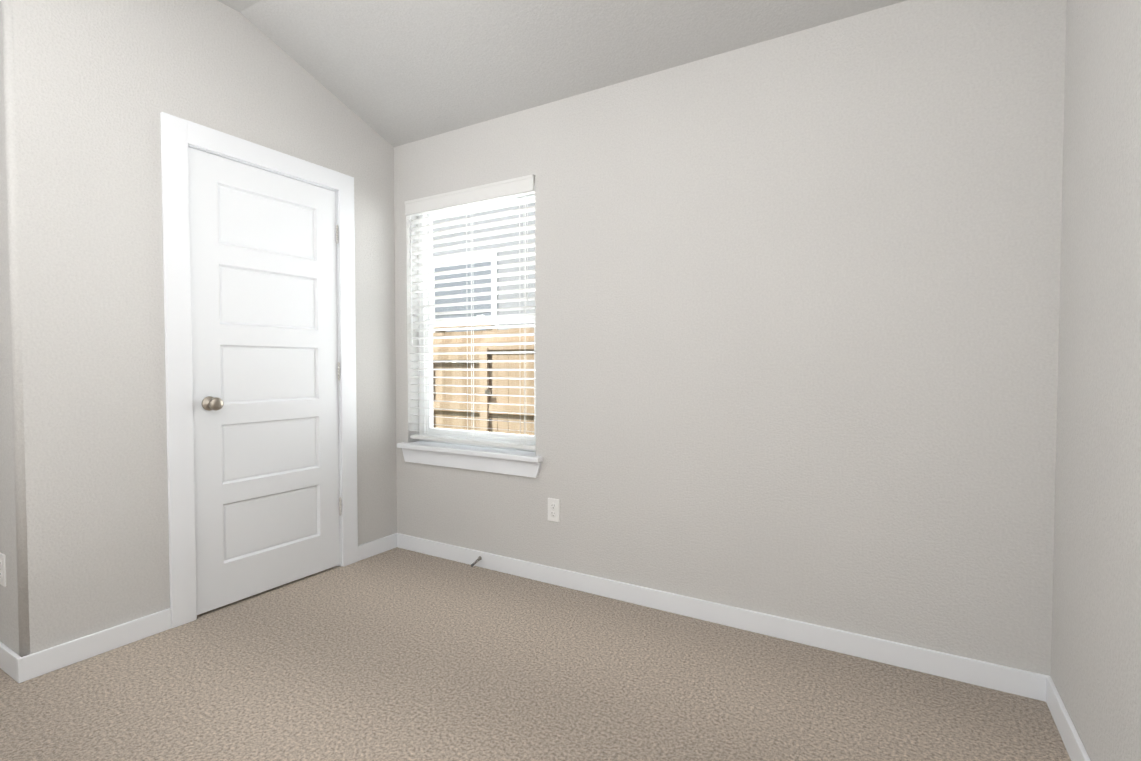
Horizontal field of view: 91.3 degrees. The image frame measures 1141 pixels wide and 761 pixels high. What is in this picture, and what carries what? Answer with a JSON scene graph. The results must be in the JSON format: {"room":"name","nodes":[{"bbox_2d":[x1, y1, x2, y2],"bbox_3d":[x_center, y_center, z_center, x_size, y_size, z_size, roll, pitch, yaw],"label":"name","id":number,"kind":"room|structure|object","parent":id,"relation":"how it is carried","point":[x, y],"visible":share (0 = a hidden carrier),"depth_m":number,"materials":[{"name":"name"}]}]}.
{"room":"empty bedroom","nodes":[
{"label":"empty bedroom","id":0,"kind":"room"},
{"bbox_2d":[0,319,9,647],"bbox_3d":[-2.399,-0.420,2.259,1.000,3.000,0.120,1,2,31],"label":"wall","id":1,"kind":"structure","parent":0,"point":[4,624],"depth_m":1.99,"materials":[{"name":"beige paint"}]},
{"bbox_2d":[0,553,5,586],"bbox_3d":[-2.044,0.678,2.003,0.070,0.115,0.008,1,2,31],"label":"electrical outlet","id":2,"kind":"object","parent":1,"relation":"attached to","point":[2,569],"visible":1,"depth_m":1.99,"materials":[{"name":"white plastic"}]},
{"bbox_2d":[0,642,23,682],"bbox_3d":[-2.325,0.991,2.176,1.013,0.085,0.013,1,2,31],"label":"baseboard","id":3,"kind":"structure","parent":1,"relation":"attached to","point":[16,667],"depth_m":1.94,"materials":[{"name":"white wood"}]},
{"bbox_2d":[0,0,396,656],"bbox_3d":[-1.523,-0.430,2.638,0.120,3.000,1.667,1,2,31],"label":"wall","id":4,"kind":"structure","parent":0,"point":[90,90],"depth_m":2.13,"materials":[{"name":"beige paint"}]},
{"bbox_2d":[24,608,170,680],"bbox_3d":[-1.772,0.992,2.129,0.016,0.085,0.437,1,2,31],"label":"baseboard","id":5,"kind":"structure","parent":4,"relation":"attached to","point":[54,658],"depth_m":2.09,"materials":[{"name":"white wood"}]},
{"bbox_2d":[160,112,357,627],"bbox_3d":[-1.481,-0.041,2.717,0.154,2.118,0.920,1,2,31],"label":"door frame","id":6,"kind":"structure","parent":4,"relation":"attached to","point":[179,135],"depth_m":2.36,"materials":[{"name":"white wood"}]},
{"bbox_2d":[188,147,340,614],"bbox_3d":[-1.414,0.005,2.683,0.108,2.003,0.721,1,2,31],"label":"door","id":7,"kind":"structure","parent":4,"relation":"in","point":[265,362],"depth_m":2.65,"materials":[{"name":"white wood"}]},
{"bbox_2d":[358,533,396,560],"bbox_3d":[-1.118,0.962,3.226,0.013,0.085,0.280,1,2,31],"label":"baseboard","id":8,"kind":"structure","parent":4,"relation":"attached to","point":[378,546],"depth_m":3.22,"materials":[{"name":"white wood"}]},
{"bbox_2d":[217,0,260,11],"bbox_3d":[-1.268,-1.723,0.897,4.300,0.200,2.564,1,2,31],"label":"ceiling","id":9,"kind":"structure","parent":0,"point":[239,5],"depth_m":2.46,"materials":[{"name":"paint"}]},
{"bbox_2d":[0,547,1070,760],"bbox_3d":[-1.003,1.114,1.420,4.300,0.120,3.600,1,2,31],"label":"floor","id":10,"kind":"structure","parent":0,"point":[397,654],"depth_m":1.87,"materials":[{"name":"carpet"}]},
{"bbox_2d":[240,0,906,146],"bbox_3d":[-0.348,-1.584,2.449,4.300,0.562,1.036,1,2,31],"label":"ceiling","id":11,"kind":"structure","parent":0,"point":[394,73],"depth_m":2.47,"materials":[{"name":"paint"}]},
{"bbox_2d":[394,0,1066,675],"bbox_3d":[-0.121,-0.436,2.861,4.300,3.000,0.150,1,2,31],"label":"wall","id":12,"kind":"structure","parent":0,"point":[796,322],"depth_m":2.17,"materials":[{"name":"beige paint"}]},
{"bbox_2d":[397,441,542,477],"bbox_3d":[-0.557,0.428,3.081,1.000,0.110,0.138,1,2,31],"label":"window sill","id":13,"kind":"structure","parent":12,"relation":"attached to","point":[512,462],"depth_m":3.02,"materials":[{"name":"white wood"}]},
{"bbox_2d":[418,193,535,451],"bbox_3d":[-0.504,-0.320,3.150,0.910,1.438,0.070,1,2,31],"label":"window","id":14,"kind":"structure","parent":12,"relation":"in","point":[443,431],"depth_m":3.25,"materials":[{"name":"white plastic"}]},
{"bbox_2d":[404,174,535,449],"bbox_3d":[-0.558,-0.343,3.059,0.902,1.383,0.076,1,2,31],"label":"window blinds","id":15,"kind":"object","parent":14,"relation":"attached to","point":[504,189],"visible":0.85,"depth_m":3.03,"materials":[{"name":"white plastic"}]},
{"bbox_2d":[548,498,559,521],"bbox_3d":[-0.084,0.645,2.776,0.070,0.115,0.008,1,2,31],"label":"electrical outlet","id":16,"kind":"object","parent":12,"relation":"attached to","point":[553,509],"visible":1,"depth_m":2.77,"materials":[{"name":"white plastic"}]},
{"bbox_2d":[396,533,1050,701],"bbox_3d":[0.254,0.980,2.581,3.030,0.085,0.013,1,2,31],"label":"baseboard","id":17,"kind":"structure","parent":12,"relation":"attached to","point":[1020,682],"depth_m":2.25,"materials":[{"name":"white wood"}]},
{"bbox_2d":[471,556,481,566],"bbox_3d":[-0.506,0.967,2.986,0.021,0.036,0.082,1,2,31],"label":"doorstop","id":18,"kind":"object","parent":17,"relation":"attached to","point":[476,561],"visible":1,"depth_m":2.98,"materials":[{"name":"silver metal"}]},
{"bbox_2d":[1051,0,1140,760],"bbox_3d":[0.741,-0.365,0.254,0.150,3.000,3.450,1,2,31],"label":"wall","id":19,"kind":"structure","parent":0,"point":[1096,645],"depth_m":1.40,"materials":[{"name":"beige paint"}]},
{"bbox_2d":[1046,677,1090,760],"bbox_3d":[0.706,1.039,0.393,0.013,0.085,3.287,1,2,31],"label":"baseboard","id":20,"kind":"structure","parent":19,"relation":"attached to","point":[1073,744],"depth_m":1.60,"materials":[{"name":"white wood"}]},
{"label":"outside","id":21,"kind":"structure","parent":0,"visible":0},
{"bbox_3d":[3.087,1.212,10.314,28.000,0.100,15.840,1,2,31],"label":"ground","id":22,"kind":"structure","parent":21,"visible":0},
{"bbox_2d":[433,325,533,434],"bbox_3d":[-0.528,0.361,5.545,8.638,1.860,0.171,1,2,31],"label":"fence","id":23,"kind":"object","parent":22,"relation":"on","point":[456,414],"depth_m":5.75,"materials":[{"name":"brown wood"}]},
{"bbox_2d":[432,202,534,332],"bbox_3d":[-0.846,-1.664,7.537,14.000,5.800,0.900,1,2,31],"label":"house","id":24,"kind":"structure","parent":22,"relation":"on","point":[486,289],"depth_m":8.01,"materials":[{"name":"grey"}]}
]}

